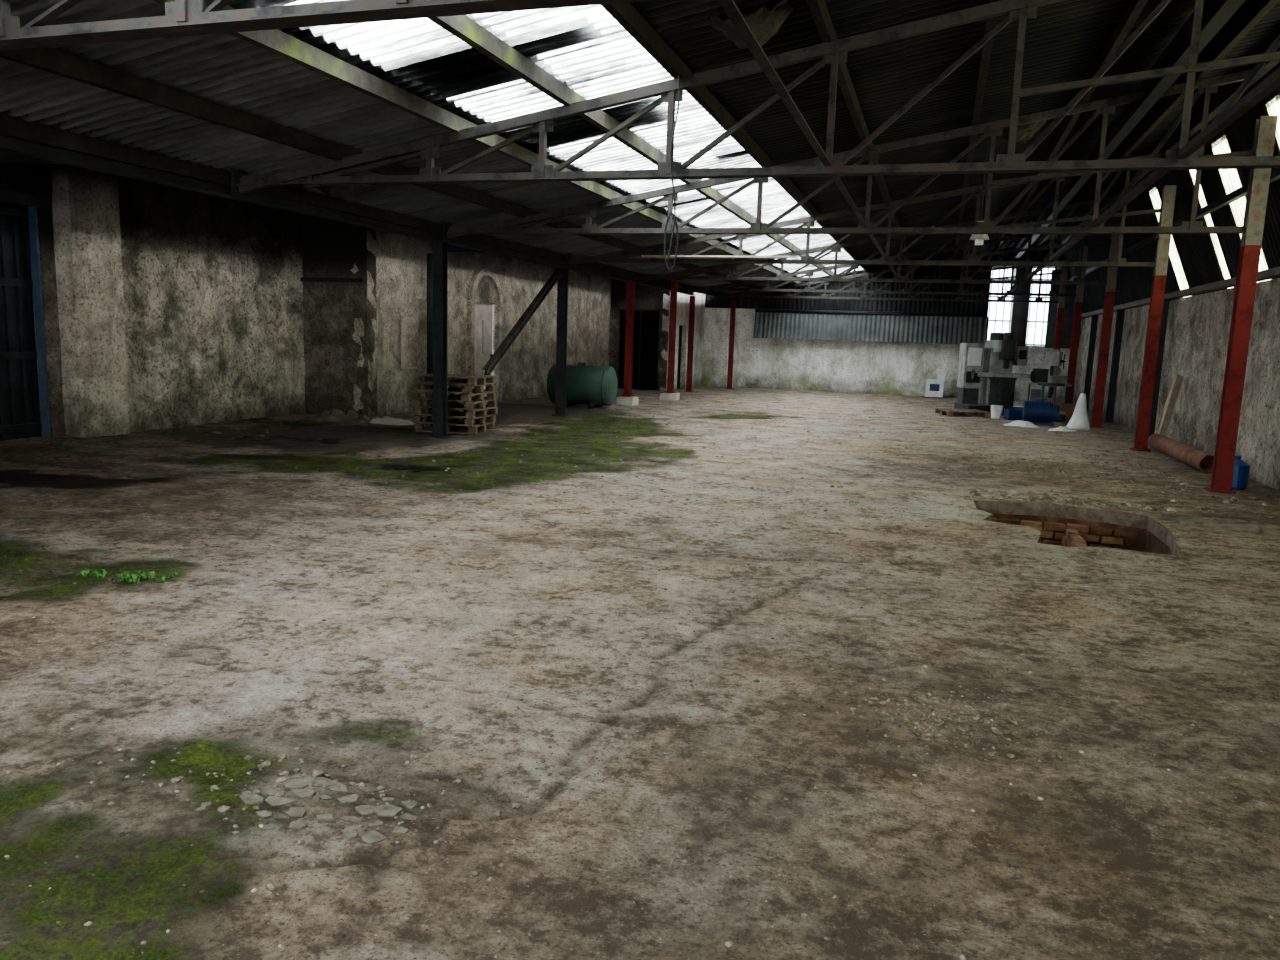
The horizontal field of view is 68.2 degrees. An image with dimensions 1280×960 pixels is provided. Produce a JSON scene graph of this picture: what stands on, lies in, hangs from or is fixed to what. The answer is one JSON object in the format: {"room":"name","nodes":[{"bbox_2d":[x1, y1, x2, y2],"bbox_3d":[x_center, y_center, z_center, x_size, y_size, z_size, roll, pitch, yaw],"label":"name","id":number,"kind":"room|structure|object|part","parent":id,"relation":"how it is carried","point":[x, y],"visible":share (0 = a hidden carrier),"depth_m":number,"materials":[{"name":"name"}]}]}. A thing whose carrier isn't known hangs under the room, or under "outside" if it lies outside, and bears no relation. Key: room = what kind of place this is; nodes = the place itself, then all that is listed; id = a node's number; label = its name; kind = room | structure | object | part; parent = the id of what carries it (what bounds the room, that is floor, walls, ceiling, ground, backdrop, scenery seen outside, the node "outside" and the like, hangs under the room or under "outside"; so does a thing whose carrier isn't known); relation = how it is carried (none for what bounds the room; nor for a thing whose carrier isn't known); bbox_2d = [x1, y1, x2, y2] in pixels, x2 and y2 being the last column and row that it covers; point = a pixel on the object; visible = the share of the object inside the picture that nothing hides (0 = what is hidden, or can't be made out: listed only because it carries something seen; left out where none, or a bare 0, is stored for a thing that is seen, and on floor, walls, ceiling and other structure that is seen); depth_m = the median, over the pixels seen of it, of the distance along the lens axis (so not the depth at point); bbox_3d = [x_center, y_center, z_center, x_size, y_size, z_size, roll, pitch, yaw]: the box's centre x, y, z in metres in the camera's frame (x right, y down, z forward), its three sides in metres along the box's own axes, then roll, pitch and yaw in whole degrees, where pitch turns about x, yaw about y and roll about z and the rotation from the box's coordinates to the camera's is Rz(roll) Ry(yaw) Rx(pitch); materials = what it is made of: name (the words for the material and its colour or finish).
{"room":"warehouse","nodes":[
{"label":"warehouse","id":0,"kind":"room"},
{"bbox_2d":[0,162,65,436],"bbox_3d":[-11.254,-1.170,2.467,0.425,4.150,22.200,5,9,17],"label":"wall","id":1,"kind":"structure","parent":0,"point":[29,178],"depth_m":12.53,"materials":[{"name":"concrete"}]},
{"bbox_2d":[0,189,51,440],"bbox_3d":[-8.409,-1.946,11.299,0.345,3.200,3.000,5,9,17],"label":"door","id":2,"kind":"structure","parent":1,"relation":"in","point":[20,409],"depth_m":12.40,"materials":[{"name":"metal"}]},
{"bbox_2d":[118,176,305,431],"bbox_3d":[-7.011,-2.978,15.394,0.467,4.150,4.450,5,9,17],"label":"wall","id":3,"kind":"structure","parent":0,"point":[213,285],"depth_m":15.14,"materials":[{"name":"concrete"}]},
{"bbox_2d":[301,214,376,415],"bbox_3d":[-5.537,-3.222,17.339,1.400,4.150,0.325,5,9,17],"label":"wall","id":4,"kind":"structure","parent":0,"point":[330,249],"depth_m":17.23,"materials":[{"name":"concrete"}]},
{"bbox_2d":[301,277,366,359],"bbox_3d":[-5.554,-2.929,17.187,1.300,1.455,0.160,5,9,17],"label":"trim","id":5,"kind":"structure","parent":4,"relation":"attached to","point":[304,279],"depth_m":17.09,"materials":[{"name":"stone"}]},
{"bbox_2d":[351,229,610,416],"bbox_3d":[-3.083,-4.046,23.343,0.436,4.150,13.290,5,9,17],"label":"wall","id":6,"kind":"structure","parent":0,"point":[401,260],"depth_m":20.53,"materials":[{"name":"grey concrete"}]},
{"bbox_2d":[401,317,417,368],"bbox_3d":[-4.454,-2.650,18.305,0.085,1.000,0.500,5,9,17],"label":"plaster","id":7,"kind":"object","parent":6,"relation":"attached to","point":[409,325],"visible":1,"depth_m":18.21,"materials":[{"name":"paint"}]},
{"bbox_2d":[427,253,432,373],"bbox_3d":[-4.175,-3.167,18.779,0.120,2.600,0.120,5,9,17],"label":"drain pipe","id":8,"kind":"object","parent":6,"relation":"attached to","point":[429,255],"visible":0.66,"depth_m":18.71,"materials":[{"name":"black metal"}]},
{"bbox_2d":[474,303,492,403],"bbox_3d":[-3.623,-2.847,21.476,0.110,2.300,1.220,5,9,17],"label":"door","id":9,"kind":"structure","parent":6,"relation":"in","point":[483,312],"depth_m":21.52,"materials":[{"name":"grey wood"}]},
{"bbox_2d":[466,268,502,401],"bbox_3d":[-3.515,-3.240,21.386,0.140,3.050,1.560,5,9,17],"label":"trim","id":10,"kind":"structure","parent":6,"relation":"attached to","point":[484,286],"depth_m":21.23,"materials":[{"name":"stone"}]},
{"bbox_2d":[618,309,659,387],"bbox_3d":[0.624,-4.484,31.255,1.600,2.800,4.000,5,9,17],"label":"door frame","id":11,"kind":"structure","parent":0,"point":[620,309],"depth_m":29.65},
{"bbox_2d":[0,386,1279,959],"bbox_3d":[-0.421,-0.062,11.073,16.500,0.055,45.480,5,9,17],"label":"floor","id":12,"kind":"structure","parent":0,"point":[54,491],"depth_m":4.27,"materials":[{"name":"concrete"}]},
{"bbox_2d":[50,164,129,436],"bbox_3d":[-7.683,-2.644,13.035,0.618,4.150,0.800,5,9,17],"label":"pier","id":13,"kind":"object","parent":12,"relation":"on","point":[85,202],"depth_m":12.86,"materials":[{"name":"grey concrete"}]},
{"bbox_2d":[75,569,180,582],"bbox_3d":[-3.204,0.600,5.870,0.637,0.050,0.272,2,9,3],"label":"weeds","id":14,"kind":"object","parent":12,"relation":"on","point":[141,575],"visible":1,"depth_m":5.90,"materials":[{"name":"green plant"}]},
{"bbox_2d":[239,777,418,843],"bbox_3d":[-1.039,1.102,3.177,0.645,0.031,0.350,5,9,17],"label":"broken concrete pieces","id":15,"kind":"object","parent":12,"relation":"on","point":[248,798],"visible":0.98,"depth_m":3.18,"materials":[{"name":"grey concrete"}]},
{"bbox_2d":[306,408,371,422],"bbox_3d":[-5.214,-1.140,16.536,1.400,0.224,0.800,5,9,17],"label":"debris heap","id":16,"kind":"object","parent":12,"relation":"on","point":[333,415],"visible":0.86,"depth_m":16.32,"materials":[{"name":"stone"}]},
{"bbox_2d":[369,416,414,425],"bbox_3d":[-4.327,-1.039,16.373,1.000,0.131,0.600,5,9,17],"label":"debris heap","id":17,"kind":"object","parent":12,"relation":"on","point":[387,420],"visible":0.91,"depth_m":16.23,"materials":[{"name":"concrete"}]},
{"bbox_2d":[428,242,451,437],"bbox_3d":[-3.012,-2.076,14.242,0.260,2.930,0.260,5,9,17],"label":"steel column","id":18,"kind":"structure","parent":12,"relation":"on","point":[440,249],"depth_m":14.19,"materials":[{"name":"black metal"}]},
{"bbox_2d":[411,374,497,433],"bbox_3d":[-2.997,-1.250,15.338,1.087,0.895,1.128,4,9,12],"label":"pallet stack","id":19,"kind":"object","parent":12,"relation":"on","point":[475,421],"visible":0.79,"depth_m":15.05,"materials":[{"name":"brown wood"}]},
{"bbox_2d":[552,268,568,416],"bbox_3d":[-1.559,-2.716,18.804,0.260,2.930,0.260,5,9,17],"label":"steel column","id":20,"kind":"structure","parent":12,"relation":"on","point":[562,284],"depth_m":18.76,"materials":[{"name":"metal"}]},
{"bbox_2d":[483,267,562,374],"bbox_3d":[-2.063,-2.947,17.105,0.100,2.003,3.212,5,9,17],"label":"diagonal brace","id":21,"kind":"object","parent":20,"relation":"attached to","point":[515,331],"visible":1,"depth_m":16.91,"materials":[{"name":"metal"}]},
{"bbox_2d":[547,362,616,408],"bbox_3d":[-1.306,-2.147,21.397,1.550,1.010,0.894,5,9,17],"label":"tank","id":22,"kind":"object","parent":12,"relation":"on","point":[592,386],"visible":0.87,"depth_m":21.03,"materials":[{"name":"green metal"}]},
{"bbox_2d":[616,281,638,405],"bbox_3d":[-0.258,-3.215,22.392,0.426,2.927,0.442,5,9,17],"label":"steel column","id":23,"kind":"structure","parent":12,"relation":"on","point":[627,398],"depth_m":22.35,"materials":[{"name":"metal"}]},
{"bbox_2d":[0,110,694,294],"bbox_3d":[-4.370,-3.049,9.488,0.220,0.300,39.900,5,9,17],"label":"girder","id":24,"kind":"object","parent":23,"relation":"on","point":[7,144],"visible":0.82,"depth_m":9.86,"materials":[{"name":"black metal"}]},
{"bbox_2d":[0,151,64,164],"bbox_3d":[-6.258,-3.586,10.427,4.031,0.420,0.120,5,9,17],"label":"beam","id":25,"kind":"structure","parent":24,"relation":"on","point":[4,156],"depth_m":10.64,"materials":[{"name":"black metal"}]},
{"bbox_2d":[448,245,490,253],"bbox_3d":[-2.872,-4.643,18.952,2.724,0.250,0.120,5,9,17],"label":"beam","id":26,"kind":"structure","parent":24,"relation":"on","point":[451,249],"depth_m":19.18,"materials":[{"name":"black metal"}]},
{"bbox_2d":[236,0,1279,192],"bbox_3d":[0.776,-3.529,8.195,10.361,1.882,0.145,5,9,17],"label":"roof truss","id":27,"kind":"object","parent":24,"relation":"on","point":[834,52],"visible":0.99,"depth_m":7.99,"materials":[{"name":"metal"}]},
{"bbox_2d":[428,15,833,275],"bbox_3d":[-0.107,-3.736,10.363,0.075,0.140,44.100,5,9,17],"label":"roof purlin","id":28,"kind":"structure","parent":27,"relation":"on","point":[463,27],"depth_m":8.20,"materials":[{"name":"grey metal"}]},
{"bbox_2d":[446,69,1260,238],"bbox_3d":[2.093,-4.109,12.331,10.361,1.882,0.145,5,9,17],"label":"roof truss","id":29,"kind":"object","parent":24,"relation":"on","point":[1107,106],"visible":0.88,"depth_m":11.87,"materials":[{"name":"metal"}]},
{"bbox_2d":[1060,41,1279,244],"bbox_3d":[6.223,-4.332,8.211,0.100,0.200,44.200,5,9,17],"label":"ridge beam","id":30,"kind":"structure","parent":29,"relation":"on","point":[1216,104],"depth_m":13.15,"materials":[{"name":"black metal"}]},
{"bbox_2d":[568,152,1164,266],"bbox_3d":[3.546,-4.748,16.893,10.361,1.882,0.145,5,9,17],"label":"roof truss","id":31,"kind":"object","parent":24,"relation":"on","point":[808,222],"visible":0.79,"depth_m":16.63,"materials":[{"name":"metal"}]},
{"bbox_2d":[641,255,796,258],"bbox_3d":[1.498,-4.153,17.655,2.902,0.040,0.571,4,9,15],"label":"planks","id":32,"kind":"object","parent":31,"relation":"on","point":[649,256],"visible":0.91,"depth_m":17.46,"materials":[{"name":"beige wood"}]},
{"bbox_2d":[1036,0,1279,244],"bbox_3d":[5.665,-4.342,8.440,0.075,0.140,44.100,5,9,17],"label":"purlin","id":33,"kind":"structure","parent":31,"relation":"on","point":[1260,8],"depth_m":11.37,"materials":[{"name":"black steel"}]},
{"bbox_3d":[-4.530,-1.193,-8.466,10.361,1.882,0.145,5,9,17],"label":"roof truss","id":34,"kind":"object","parent":24,"relation":"on","visible":0},
{"bbox_2d":[953,0,999,258],"bbox_3d":[3.364,-4.100,9.207,0.075,0.140,44.100,5,9,17],"label":"roof purlin","id":35,"kind":"structure","parent":34,"relation":"on","point":[991,22],"depth_m":10.19,"materials":[{"name":"grey metal"}]},
{"bbox_2d":[994,0,1147,250],"bbox_3d":[4.514,-4.221,8.823,0.075,0.140,44.100,5,9,17],"label":"purlin","id":36,"kind":"structure","parent":34,"relation":"on","point":[1133,10],"depth_m":9.93,"materials":[{"name":"grey metal"}]},
{"bbox_2d":[609,279,669,389],"bbox_3d":[0.008,-4.847,29.328,1.900,4.150,0.314,5,9,17],"label":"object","id":37,"kind":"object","parent":12,"relation":"on","point":[646,297],"depth_m":29.18,"materials":[{"name":"grey concrete"}]},
{"bbox_2d":[620,310,658,389],"bbox_3d":[-0.008,-4.036,29.485,1.320,2.450,0.090,5,9,17],"label":"door","id":38,"kind":"structure","parent":37,"relation":"in","point":[646,323],"depth_m":29.45,"materials":[{"name":"black metal"}]},
{"bbox_2d":[0,399,1279,959],"bbox_3d":[0.389,-0.368,13.169,15.079,0.085,22.823,5,9,17],"label":"rubble","id":39,"kind":"object","parent":12,"relation":"on","point":[1069,500],"visible":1,"depth_m":4.26,"materials":[{"name":"stone"}]},
{"bbox_2d":[660,280,679,399],"bbox_3d":[0.840,-3.631,24.741,0.443,3.135,0.447,5,9,17],"label":"steel column","id":40,"kind":"structure","parent":12,"relation":"on","point":[669,394],"depth_m":24.71,"materials":[{"name":"metal"}]},
{"bbox_2d":[684,296,694,391],"bbox_3d":[1.549,-4.133,28.892,0.240,2.930,0.240,5,9,17],"label":"steel column","id":41,"kind":"structure","parent":12,"relation":"on","point":[692,298],"depth_m":28.84,"materials":[{"name":"metal"}]},
{"bbox_2d":[725,301,735,388],"bbox_3d":[3.040,-4.468,31.440,0.240,2.930,0.240,5,9,17],"label":"steel column","id":42,"kind":"structure","parent":12,"relation":"on","point":[733,303],"depth_m":31.38,"materials":[{"name":"red metal"}]},
{"bbox_2d":[925,370,946,396],"bbox_3d":[9.484,-3.089,30.315,0.600,0.845,0.365,5,9,17],"label":"storage box","id":43,"kind":"object","parent":12,"relation":"on","point":[934,388],"visible":1,"depth_m":30.18,"materials":[{"name":"white plastic"}]},
{"bbox_2d":[935,408,990,417],"bbox_3d":[7.711,-1.609,22.625,1.008,0.127,1.007,2,9,0],"label":"wooden pallet","id":44,"kind":"object","parent":12,"relation":"on","point":[943,411],"visible":1,"depth_m":22.48,"materials":[{"name":"brown wood"}]},
{"bbox_2d":[954,332,1034,415],"bbox_3d":[8.879,-2.662,23.583,1.579,2.016,1.266,2,9,3],"label":"machine","id":45,"kind":"object","parent":12,"relation":"on","point":[988,369],"visible":1,"depth_m":23.46,"materials":[{"name":"grey metal"}]},
{"bbox_2d":[991,402,1003,418],"bbox_3d":[8.340,-1.636,22.103,0.291,0.384,0.280,5,9,17],"label":"bucket","id":46,"kind":"object","parent":12,"relation":"on","point":[996,410],"visible":1,"depth_m":22.02,"materials":[{"name":"white plastic"}]},
{"bbox_2d":[1003,408,1022,420],"bbox_3d":[8.658,-1.509,21.807,0.425,0.250,0.325,2,9,0],"label":"plastic crate","id":47,"kind":"object","parent":12,"relation":"on","point":[1009,414],"visible":0.74,"depth_m":21.65,"materials":[{"name":"blue plastic"}]},
{"bbox_2d":[1004,420,1039,427],"bbox_3d":[8.115,-1.202,20.117,0.800,0.142,0.500,5,9,17],"label":"pile","id":48,"kind":"object","parent":12,"relation":"on","point":[1021,423],"visible":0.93,"depth_m":20.03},
{"bbox_2d":[1022,398,1065,425],"bbox_3d":[8.813,-1.488,20.596,0.851,0.569,0.494,5,9,17],"label":"motor","id":49,"kind":"object","parent":12,"relation":"on","point":[1038,411],"visible":0.94,"depth_m":20.46,"materials":[{"name":"blue metal"}]},
{"bbox_2d":[1029,349,1065,422],"bbox_3d":[9.482,-2.205,21.911,0.770,1.650,0.825,7,10,28],"label":"drill","id":50,"kind":"object","parent":12,"relation":"on","point":[1054,357],"visible":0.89,"depth_m":21.82,"materials":[{"name":"black metal"}]},
{"bbox_2d":[1028,367,1071,405],"bbox_3d":[10.590,-2.336,24.464,1.000,1.220,0.550,5,9,17],"label":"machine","id":51,"kind":"object","parent":12,"relation":"on","point":[1041,375],"visible":0.53,"depth_m":24.29,"materials":[{"name":"grey metal"}]},
{"bbox_2d":[1054,259,1068,404],"bbox_3d":[12.575,-4.409,28.412,0.270,4.330,0.270,5,9,17],"label":"column","id":52,"kind":"structure","parent":12,"relation":"on","point":[1064,269],"depth_m":28.25,"materials":[{"name":"metal"}]},
{"bbox_2d":[720,241,1061,302],"bbox_3d":[7.621,-6.542,29.691,10.361,1.882,0.145,5,9,17],"label":"roof truss","id":53,"kind":"object","parent":52,"relation":"on","point":[751,294],"visible":0.77,"depth_m":29.50,"materials":[{"name":"metal"}]},
{"bbox_2d":[1048,426,1076,431],"bbox_3d":[8.649,-1.049,19.334,0.600,0.108,0.400,5,9,17],"label":"pile","id":54,"kind":"object","parent":12,"relation":"on","point":[1060,428],"visible":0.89,"depth_m":19.23,"materials":[{"name":"white sand"}]},
{"bbox_2d":[1059,403,1075,418],"bbox_3d":[10.398,-1.655,22.821,0.475,0.350,0.375,3,9,6],"label":"cardboard box","id":55,"kind":"object","parent":12,"relation":"on","point":[1069,409],"visible":0.33,"depth_m":22.65,"materials":[{"name":"brown cardboard"}]},
{"bbox_2d":[1067,246,1087,403],"bbox_3d":[11.402,-3.893,24.729,0.270,4.330,0.270,5,9,17],"label":"column","id":56,"kind":"structure","parent":12,"relation":"on","point":[1079,288],"depth_m":24.66,"materials":[{"name":"metal"}]},
{"bbox_2d":[690,225,1079,296],"bbox_3d":[6.448,-6.026,26.007,10.361,1.882,0.145,5,9,17],"label":"roof truss","id":57,"kind":"object","parent":56,"relation":"on","point":[722,287],"visible":0.8,"depth_m":25.74,"materials":[{"name":"metal"}]},
{"bbox_2d":[0,115,726,298],"bbox_3d":[-3.684,-3.361,11.555,0.075,0.140,44.100,5,9,17],"label":"roof purlin","id":58,"kind":"structure","parent":57,"relation":"on","point":[10,127],"depth_m":9.62,"materials":[{"name":"grey metal"}]},
{"bbox_2d":[1015,0,1245,257],"bbox_3d":[5.118,-4.141,8.589,0.140,0.300,44.200,5,9,17],"label":"ridge beam","id":59,"kind":"structure","parent":57,"relation":"on","point":[1216,13],"depth_m":10.58,"materials":[{"name":"black metal"}]},
{"bbox_2d":[1066,393,1089,430],"bbox_3d":[9.132,-1.427,19.654,0.482,0.760,0.468,5,9,17],"label":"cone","id":60,"kind":"object","parent":12,"relation":"on","point":[1079,420],"visible":0.97,"depth_m":19.54,"materials":[{"name":"white plastic"}]},
{"bbox_2d":[973,500,1184,555],"bbox_3d":[4.016,1.305,8.963,2.400,1.813,3.000,5,9,17],"label":"pit","id":61,"kind":"object","parent":12,"relation":"in","point":[1061,525],"visible":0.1,"depth_m":9.70,"materials":[{"name":"concrete"}]},
{"bbox_2d":[1090,222,1120,427],"bbox_3d":[9.944,-3.250,20.148,0.270,4.330,0.270,5,9,17],"label":"column","id":62,"kind":"structure","parent":12,"relation":"on","point":[1111,279],"depth_m":20.11,"materials":[{"name":"metal"}]},
{"bbox_2d":[640,197,1113,284],"bbox_3d":[4.989,-5.384,21.427,10.361,1.882,0.145,5,9,17],"label":"roof truss","id":63,"kind":"object","parent":62,"relation":"on","point":[1086,205],"visible":0.89,"depth_m":21.15,"materials":[{"name":"metal"}]},
{"bbox_2d":[718,0,910,297],"bbox_3d":[2.406,-3.050,10.559,0.060,0.060,40.200,5,9,17],"label":"tie","id":64,"kind":"object","parent":63,"relation":"on","point":[731,9],"visible":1,"depth_m":5.72,"materials":[{"name":"metal"}]},
{"bbox_2d":[1130,185,1176,451],"bbox_3d":[8.500,-2.615,15.614,0.270,4.330,0.270,5,9,17],"label":"column","id":65,"kind":"structure","parent":12,"relation":"on","point":[1169,191],"depth_m":15.56,"materials":[{"name":"metal"}]},
{"bbox_2d":[1154,374,1182,435],"bbox_3d":[9.206,-1.200,16.518,0.396,1.290,0.584,5,9,17],"label":"planks","id":66,"kind":"object","parent":12,"relation":"on","point":[1163,423],"visible":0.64,"depth_m":16.37,"materials":[{"name":"beige wood"}]},
{"bbox_2d":[1148,433,1213,472],"bbox_3d":[8.306,-0.443,14.551,0.260,0.260,3.400,5,9,17],"label":"pipe","id":67,"kind":"object","parent":12,"relation":"on","point":[1198,459],"visible":0.84,"depth_m":13.95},
{"bbox_2d":[1231,455,1249,489],"bbox_3d":[7.318,-0.101,11.632,0.300,0.410,0.300,5,9,17],"label":"canister","id":68,"kind":"object","parent":12,"relation":"on","point":[1240,476],"visible":0.58,"depth_m":11.51,"materials":[{"name":"plastic"}]},
{"bbox_2d":[1205,115,1277,493],"bbox_3d":[7.047,-1.975,11.053,0.270,4.330,0.270,5,9,17],"label":"column","id":69,"kind":"structure","parent":12,"relation":"on","point":[1265,127],"depth_m":11.00,"materials":[{"name":"red metal"}]},
{"bbox_2d":[0,0,1279,293],"bbox_3d":[1.204,-3.967,9.807,10.770,1.966,44.900,5,9,17],"label":"roof trusses","id":70,"kind":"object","parent":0,"point":[1066,40],"depth_m":9.43,"materials":[{"name":"grey metal"}]},
{"bbox_2d":[229,0,867,277],"bbox_3d":[0.032,-3.912,10.908,2.240,0.458,41.740,5,9,17],"label":"skylight","id":71,"kind":"object","parent":70,"relation":"attached to","point":[408,50],"visible":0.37,"depth_m":8.56,"materials":[{"name":"white plastic"}]},
{"bbox_2d":[709,0,793,47],"bbox_3d":[0.863,-3.555,7.353,0.600,0.288,0.350,5,9,17],"label":"felt","id":72,"kind":"object","parent":70,"relation":"hanging from","point":[764,23],"visible":0.8,"depth_m":7.33,"materials":[{"name":"brown fabric"}]},
{"bbox_2d":[970,147,988,244],"bbox_3d":[5.044,-4.172,13.903,0.280,1.395,0.280,5,9,17],"label":"hanging lamp","id":73,"kind":"object","parent":70,"relation":"hanging from","point":[979,238],"visible":0.58,"depth_m":13.90,"materials":[{"name":"black metal"}]},
{"bbox_2d":[1002,120,1046,143],"bbox_3d":[5.021,-4.614,12.419,0.600,0.279,0.500,5,9,17],"label":"felt","id":74,"kind":"object","parent":70,"relation":"hanging from","point":[1024,133],"visible":0.55,"depth_m":12.45,"materials":[{"name":"brown fabric"}]},
{"bbox_2d":[1068,168,1279,280],"bbox_3d":[6.588,-3.203,8.253,0.080,0.100,44.200,5,9,17],"label":"roof purlin","id":75,"kind":"structure","parent":70,"relation":"attached to","point":[1240,192],"depth_m":13.96,"materials":[{"name":"black metal"}]},
{"bbox_2d":[1149,96,1279,297],"bbox_3d":[5.317,-2.365,3.693,0.825,1.976,28.800,5,9,17],"label":"skylight","id":76,"kind":"object","parent":70,"relation":"attached to","point":[1230,178],"visible":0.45,"depth_m":13.25,"materials":[{"name":"plastic"}]},
{"bbox_2d":[660,291,705,390],"bbox_3d":[1.463,-5.037,30.910,0.317,4.150,4.200,5,9,17],"label":"wall","id":77,"kind":"structure","parent":0,"point":[683,300],"depth_m":30.85,"materials":[{"name":"stone"}]},
{"bbox_2d":[677,326,681,387],"bbox_3d":[1.182,-3.934,30.413,0.090,2.050,0.980,5,9,17],"label":"door","id":78,"kind":"structure","parent":77,"relation":"in","point":[680,327],"depth_m":30.71,"materials":[{"name":"black metal"}]},
{"bbox_2d":[702,239,1069,402],"bbox_3d":[6.513,-5.549,31.708,15.600,5.250,0.318,5,9,17],"label":"wall","id":79,"kind":"structure","parent":0,"point":[891,368],"depth_m":31.80,"materials":[{"name":"white concrete"}]},
{"bbox_2d":[753,309,988,343],"bbox_3d":[7.460,-5.042,31.037,7.475,0.970,0.400,5,9,17],"label":"metal panel","id":80,"kind":"object","parent":79,"relation":"attached to","point":[905,327],"depth_m":30.93,"materials":[{"name":"grey metal"}]},
{"bbox_2d":[705,240,1082,348],"bbox_3d":[6.424,-6.304,31.397,15.500,3.330,0.060,5,9,17],"label":"gable","id":81,"kind":"object","parent":79,"relation":"on","point":[1020,310],"depth_m":30.47,"materials":[{"name":"grey metal"}]},
{"bbox_2d":[987,266,1014,339],"bbox_3d":[11.461,-5.543,30.058,0.700,2.450,0.060,5,9,17],"label":"window","id":82,"kind":"structure","parent":79,"relation":"in","point":[999,313],"depth_m":30.08,"materials":[{"name":"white glass"}]},
{"bbox_2d":[1026,267,1054,345],"bbox_3d":[12.605,-5.453,29.707,0.700,2.450,0.060,5,9,17],"label":"window","id":83,"kind":"structure","parent":79,"relation":"in","point":[1038,312],"depth_m":29.78,"materials":[{"name":"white glass"}]},
{"bbox_2d":[1063,62,1279,317],"bbox_3d":[6.660,-3.244,8.171,1.020,2.466,44.960,5,9,17],"label":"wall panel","id":84,"kind":"object","parent":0,"point":[1200,264],"depth_m":15.54,"materials":[{"name":"black metal"}]},
{"bbox_2d":[1073,278,1279,490],"bbox_3d":[7.105,-0.727,8.488,0.398,2.670,44.500,5,9,17],"label":"wall","id":85,"kind":"structure","parent":0,"point":[1198,326],"depth_m":15.25,"materials":[{"name":"grey concrete"}]},
{"bbox_2d":[1084,315,1097,410],"bbox_3d":[12.249,-3.155,25.727,0.140,2.630,0.140,5,9,17],"label":"wall post","id":86,"kind":"object","parent":85,"relation":"attached to","point":[1093,330],"depth_m":25.65,"materials":[{"name":"black metal"}]},
{"bbox_2d":[1105,309,1124,421],"bbox_3d":[11.076,-2.639,22.044,0.140,2.630,0.140,5,9,17],"label":"wall post","id":87,"kind":"object","parent":85,"relation":"attached to","point":[1120,313],"depth_m":21.99,"materials":[{"name":"black metal"}]},
{"bbox_2d":[1148,300,1169,437],"bbox_3d":[9.723,-2.043,17.793,0.140,2.630,0.140,5,9,17],"label":"wall post","id":88,"kind":"object","parent":85,"relation":"attached to","point":[1166,302],"depth_m":17.71,"materials":[{"name":"black metal"}]},
{"bbox_2d":[1081,266,1279,317],"bbox_3d":[6.915,-2.117,8.301,0.140,0.100,44.200,5,9,17],"label":"beam","id":89,"kind":"structure","parent":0,"point":[1272,273],"depth_m":15.52,"materials":[{"name":"grey metal"}]},
{"bbox_3d":[6.915,-2.117,8.301,0.140,0.100,44.200,5,9,17],"label":"plate","id":90,"kind":"part","parent":89,"relation":"part of","materials":[{"name":"grey paint"}]},
{"bbox_3d":[1.748,0.358,-5.589,0.270,4.330,0.270,5,9,17],"label":"column","id":91,"kind":"structure","parent":0,"visible":0},
{"bbox_3d":[-3.207,-1.776,-4.310,10.361,1.882,0.145,5,9,17],"label":"roof truss","id":92,"kind":"object","parent":91,"relation":"attached to","visible":0},
{"bbox_2d":[600,2,871,271],"bbox_3d":[0.890,-3.841,10.031,0.075,0.140,44.100,5,9,17],"label":"roof purlin","id":93,"kind":"structure","parent":92,"relation":"on","point":[625,14],"depth_m":8.84,"materials":[{"name":"grey metal"}]},
{"bbox_2d":[664,75,679,270],"bbox_3d":[0.295,-2.733,8.311,0.136,1.756,0.016,5,9,17],"label":"hanging cable","id":94,"kind":"object","parent":93,"relation":"hanging from","point":[671,213],"visible":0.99,"depth_m":8.36,"materials":[{"name":"black metal"}]},
{"bbox_2d":[1001,67,1279,299],"bbox_3d":[4.960,-2.848,9.774,0.060,0.060,40.200,5,9,17],"label":"tie","id":95,"kind":"object","parent":92,"relation":"attached to","point":[1270,83],"visible":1,"depth_m":6.74,"materials":[{"name":"metal"}]},
{"bbox_3d":[4.400,-0.810,2.741,0.270,4.330,0.270,5,9,17],"label":"column","id":96,"kind":"structure","parent":0,"visible":0},
{"bbox_2d":[0,0,650,49],"bbox_3d":[-0.554,-2.943,4.020,10.361,1.882,0.145,5,9,17],"label":"roof truss","id":97,"kind":"object","parent":96,"relation":"on","point":[181,18],"visible":1,"depth_m":4.57,"materials":[{"name":"metal"}]},
{"bbox_2d":[154,0,803,283],"bbox_3d":[-1.191,-3.622,10.724,0.075,0.140,44.100,5,9,17],"label":"roof purlin","id":98,"kind":"structure","parent":97,"relation":"on","point":[275,41],"depth_m":7.93,"materials":[{"name":"grey metal"}]},
{"bbox_2d":[806,0,910,265],"bbox_3d":[2.117,-3.969,9.622,0.075,0.140,44.100,5,9,17],"label":"roof purlin","id":99,"kind":"structure","parent":97,"relation":"on","point":[818,9],"depth_m":9.42,"materials":[{"name":"grey metal"}]},
{"bbox_3d":[3.071,-0.225,-1.433,0.270,4.330,0.270,5,9,17],"label":"column","id":100,"kind":"structure","parent":0,"visible":0},
{"bbox_3d":[-1.883,-2.358,-0.154,10.361,1.882,0.145,5,9,17],"label":"roof truss","id":101,"kind":"object","parent":100,"relation":"attached to","visible":0},
{"bbox_2d":[0,47,763,288],"bbox_3d":[-2.438,-3.491,11.140,0.075,0.140,44.100,5,9,17],"label":"roof purlin","id":102,"kind":"structure","parent":101,"relation":"on","point":[47,59],"depth_m":7.86,"materials":[{"name":"grey metal"}]}
]}

